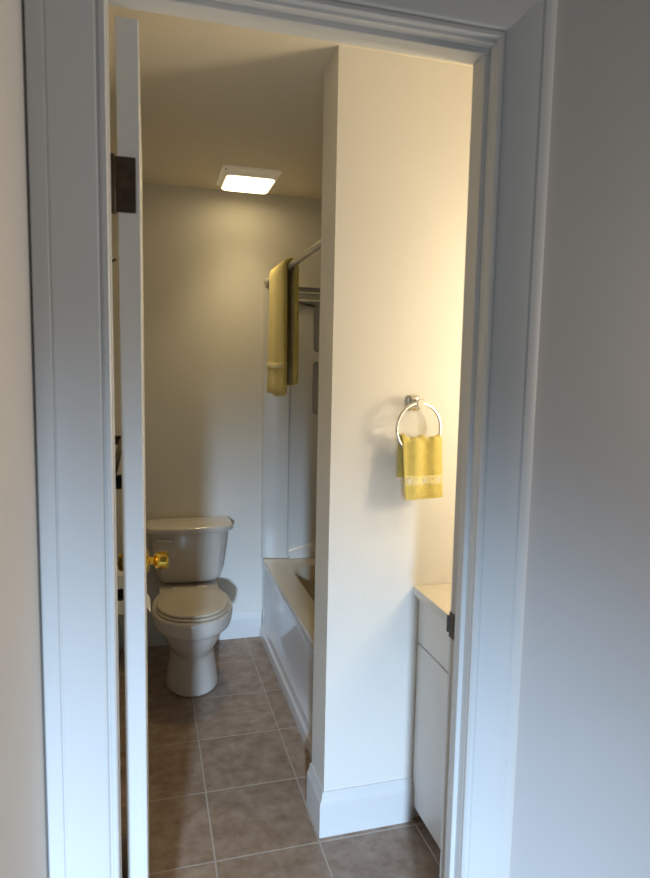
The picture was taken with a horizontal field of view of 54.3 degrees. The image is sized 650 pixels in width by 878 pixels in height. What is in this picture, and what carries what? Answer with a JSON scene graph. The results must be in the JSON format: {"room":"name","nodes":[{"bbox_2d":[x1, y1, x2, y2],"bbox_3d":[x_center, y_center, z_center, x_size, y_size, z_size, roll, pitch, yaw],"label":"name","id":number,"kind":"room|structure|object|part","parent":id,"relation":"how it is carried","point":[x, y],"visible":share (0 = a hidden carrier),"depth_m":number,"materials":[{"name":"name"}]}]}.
{"room":"hallway","nodes":[
{"label":"hallway","id":0,"kind":"room"},
{"bbox_2d":[0,0,48,877],"bbox_3d":[-1.428,0.008,0.597,2.082,2.750,0.319,-1,6,-16],"label":"wall","id":1,"kind":"structure","parent":0,"point":[24,849],"depth_m":0.95,"materials":[{"name":"paint"}]},
{"bbox_2d":[111,182,321,626],"bbox_3d":[-0.327,-0.066,3.360,1.705,2.354,0.100,-1,6,-16],"label":"wall","id":2,"kind":"structure","parent":0,"point":[209,254],"depth_m":3.20,"materials":[{"name":"beige paint"}]},
{"bbox_2d":[120,610,260,648],"bbox_3d":[-0.692,0.994,3.316,0.723,0.140,0.016,-1,6,-16],"label":"baseboard","id":3,"kind":"structure","parent":2,"relation":"attached to","point":[244,624],"depth_m":3.37,"materials":[{"name":"white paint"}]},
{"bbox_2d":[264,240,320,285],"bbox_3d":[-0.110,-0.728,2.583,0.041,0.041,1.361,-1,6,-16],"label":"shower curtain rod","id":4,"kind":"object","parent":2,"relation":"attached to","point":[316,246],"visible":0.3,"depth_m":2.47,"materials":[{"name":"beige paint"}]},
{"bbox_2d":[267,257,298,395],"bbox_3d":[-0.198,-0.499,2.907,0.082,0.601,0.397,-1,6,-16],"label":"bath towel","id":5,"kind":"object","parent":4,"relation":"hanging from","point":[283,339],"visible":1,"depth_m":2.79,"materials":[{"name":"yellow fabric"}]},
{"bbox_2d":[118,636,440,877],"bbox_3d":[-0.049,1.200,2.405,1.505,0.050,2.149,-1,6,-16],"label":"floor","id":6,"kind":"structure","parent":0,"point":[229,764],"depth_m":2.13,"materials":[{"name":"brown tile"}]},
{"bbox_2d":[146,516,232,696],"bbox_3d":[-0.617,0.770,2.949,0.423,0.666,0.698,-1,6,-16],"label":"toilet","id":7,"kind":"object","parent":6,"relation":"on","point":[190,609],"visible":0.98,"depth_m":2.85,"materials":[{"name":"ceramic"}]},
{"bbox_3d":[-0.768,0.486,3.028,0.071,0.028,0.036,-1,6,-16],"label":"flush lever","id":8,"kind":"part","parent":7,"relation":"part of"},
{"bbox_3d":[-0.678,0.577,3.164,0.366,0.254,0.195,-1,6,-16],"label":"tank","id":9,"kind":"part","parent":7,"relation":"part of","materials":[{"name":"white ceramic"}]},
{"bbox_3d":[-0.674,0.432,3.142,0.423,0.037,0.226,-1,6,-16],"label":"tank lid","id":10,"kind":"part","parent":7,"relation":"part of","materials":[{"name":"white ceramic"}]},
{"bbox_3d":[-0.587,0.736,2.812,0.316,0.011,0.380,-1,6,-16],"label":"seat","id":11,"kind":"part","parent":7,"relation":"part of","materials":[{"name":"plastic"}]},
{"bbox_3d":[-0.589,0.723,2.820,0.305,0.024,0.386,-1,6,-16],"label":"seat lid","id":12,"kind":"part","parent":7,"relation":"part of","materials":[{"name":"plastic"}]},
{"bbox_2d":[259,557,314,760],"bbox_3d":[0.201,0.914,2.853,0.772,0.430,1.356,-1,6,-16],"label":"bathtub","id":13,"kind":"object","parent":6,"relation":"on","point":[286,631],"visible":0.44,"depth_m":2.86,"materials":[{"name":"white ceramic"}]},
{"bbox_2d":[265,557,314,640],"bbox_3d":[0.210,0.868,2.851,0.755,0.336,1.356,-1,6,-16],"label":"basin","id":14,"kind":"object","parent":13,"relation":"in","point":[289,583],"depth_m":3.06,"materials":[{"name":"white ceramic"}]},
{"bbox_2d":[261,285,319,558],"bbox_3d":[0.219,-0.011,2.767,0.765,1.425,1.338,-1,6,-16],"label":"shower surround","id":15,"kind":"object","parent":13,"relation":"on","point":[290,421],"visible":0.26,"depth_m":3.33,"materials":[{"name":"white plastic"}]},
{"bbox_3d":[0.111,-0.045,3.413,0.627,1.352,0.032,-1,6,-16],"label":"panel","id":16,"kind":"part","parent":15,"relation":"part of","materials":[{"name":"white plastic"}]},
{"bbox_2d":[413,599,448,849],"bbox_3d":[0.613,0.877,1.813,0.534,0.740,0.540,-1,6,-16],"label":"vanity cabinet","id":17,"kind":"object","parent":6,"relation":"on","point":[433,638],"visible":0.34,"depth_m":1.89,"materials":[{"name":"white laminate"}]},
{"bbox_2d":[413,583,451,621],"bbox_3d":[0.612,0.492,1.770,0.555,0.026,0.541,-1,6,-16],"label":"countertop","id":18,"kind":"structure","parent":17,"relation":"on","point":[437,598],"depth_m":1.87,"materials":[{"name":"white stone"}]},
{"bbox_3d":[0.370,0.586,1.713,0.018,0.147,0.538,-1,6,-16],"label":"drawer","id":19,"kind":"part","parent":17,"relation":"part of","materials":[{"name":"white laminate"}]},
{"bbox_2d":[108,5,472,198],"bbox_3d":[-0.028,-1.165,2.243,1.705,0.080,2.164,-1,6,-16],"label":"ceiling","id":20,"kind":"structure","parent":0,"point":[213,95],"depth_m":2.09,"materials":[{"name":"beige paint"}]},
{"bbox_2d":[216,165,281,193],"bbox_3d":[-0.355,-1.182,2.912,0.260,0.039,0.294,-1,6,-16],"label":"recessed light","id":21,"kind":"object","parent":20,"relation":"in","point":[231,177],"visible":1,"depth_m":2.83,"materials":[{"name":"white plastic"}]},
{"bbox_2d":[222,175,274,193],"bbox_3d":[-0.355,-1.166,2.914,0.214,0.006,0.236,-1,6,-16],"label":"diffuser","id":22,"kind":"object","parent":21,"relation":"attached to","point":[258,184],"depth_m":2.87,"materials":[{"name":"white plastic"}]},
{"bbox_2d":[24,0,649,877],"bbox_3d":[-0.173,-0.027,1.155,4.800,2.750,0.086,-1,6,-16],"label":"wall","id":23,"kind":"structure","parent":0,"point":[581,809],"depth_m":1.33,"materials":[{"name":"paint"}]},
{"bbox_2d":[110,16,168,877],"bbox_3d":[-0.436,0.241,1.513,0.139,2.006,0.686,-1,6,-16],"label":"door","id":24,"kind":"structure","parent":23,"relation":"in","point":[135,561],"depth_m":1.16,"materials":[{"name":"white paint"}]},
{"bbox_3d":[-0.560,0.345,1.775,0.039,0.051,0.051,-1,6,-16],"label":"knob","id":25,"kind":"part","parent":24,"relation":"part of","materials":[{"name":"gold metal"}]},
{"bbox_3d":[-0.475,0.344,1.799,0.063,0.051,0.051,-1,6,-16],"label":"knob","id":26,"kind":"part","parent":24,"relation":"part of","materials":[{"name":"gold metal"}]},
{"bbox_2d":[24,0,556,877],"bbox_3d":[-0.041,0.220,1.214,0.914,2.152,0.106,-1,6,-16],"label":"door frame","id":27,"kind":"structure","parent":23,"relation":"attached to","point":[65,40],"depth_m":1.12,"materials":[{"name":"white paint"}]},
{"bbox_3d":[0.272,0.402,1.356,0.006,0.056,0.040,-1,6,-16],"label":"strike plate","id":28,"kind":"part","parent":27,"relation":"part of","materials":[{"name":"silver metal"}]},
{"bbox_2d":[312,45,472,817],"bbox_3d":[0.395,0.090,2.026,0.831,2.354,0.150,-1,6,-16],"label":"wall partition","id":29,"kind":"structure","parent":0,"point":[397,128],"depth_m":1.87,"materials":[{"name":"beige paint"}]},
{"bbox_2d":[306,762,413,837],"bbox_3d":[0.110,1.144,2.056,0.309,0.140,0.166,-1,6,-16],"label":"baseboard","id":30,"kind":"structure","parent":29,"relation":"attached to","point":[387,803],"depth_m":1.98,"materials":[{"name":"white paint"}]},
{"bbox_2d":[395,395,441,447],"bbox_3d":[0.269,-0.042,1.863,0.155,0.173,0.064,-1,6,-16],"label":"towel ring","id":31,"kind":"object","parent":29,"relation":"attached to","point":[414,402],"visible":0.84,"depth_m":1.84,"materials":[{"name":"silver metal"}]},
{"bbox_2d":[397,433,442,499],"bbox_3d":[0.280,0.079,1.856,0.127,0.192,0.053,-1,6,-16],"label":"hand towel","id":32,"kind":"object","parent":31,"relation":"hanging from","point":[419,461],"visible":0.98,"depth_m":1.84,"materials":[{"name":"yellow fabric"}]},
{"bbox_3d":[-0.811,0.058,2.109,0.100,2.354,2.064,-1,6,-16],"label":"wall","id":33,"kind":"structure","parent":0,"visible":0},
{"bbox_2d":[115,435,121,488],"bbox_3d":[-0.576,0.046,1.659,0.112,0.050,0.794,-1,6,-16],"label":"towel bar","id":34,"kind":"object","parent":33,"relation":"attached to","point":[118,478],"visible":0.14,"depth_m":1.56,"materials":[{"name":"brown metal"}]},
{"bbox_3d":[-0.686,0.003,2.015,0.092,0.044,0.044,-1,6,-16],"label":"post","id":35,"kind":"part","parent":34,"relation":"part of","materials":[{"name":"brown metal"}]},
{"bbox_3d":[-0.475,0.089,1.300,0.112,0.044,0.044,-1,6,-16],"label":"post","id":36,"kind":"part","parent":34,"relation":"part of","materials":[{"name":"brown metal"}]},
{"bbox_2d":[118,626,119,663],"bbox_3d":[-0.776,1.107,2.237,0.016,0.140,2.061,-1,6,-16],"label":"baseboard","id":37,"kind":"structure","parent":33,"relation":"attached to","point":[118,626],"depth_m":3.16,"materials":[{"name":"white paint"}]},
{"bbox_2d":[117,590,123,598],"bbox_3d":[-0.675,0.457,2.000,0.095,0.060,0.162,-1,6,-16],"label":"toilet paper holder","id":38,"kind":"object","parent":33,"relation":"attached to","point":[120,593],"visible":0.04,"depth_m":1.93,"materials":[{"name":"brown metal"}]},
{"bbox_2d":[117,565,149,614],"bbox_3d":[-0.624,0.468,1.979,0.150,0.128,0.105,-1,6,-16],"label":"toilet paper roll","id":39,"kind":"object","parent":38,"relation":"on","point":[120,602],"visible":0.22,"depth_m":1.93,"materials":[{"name":"white paper"}]}
]}

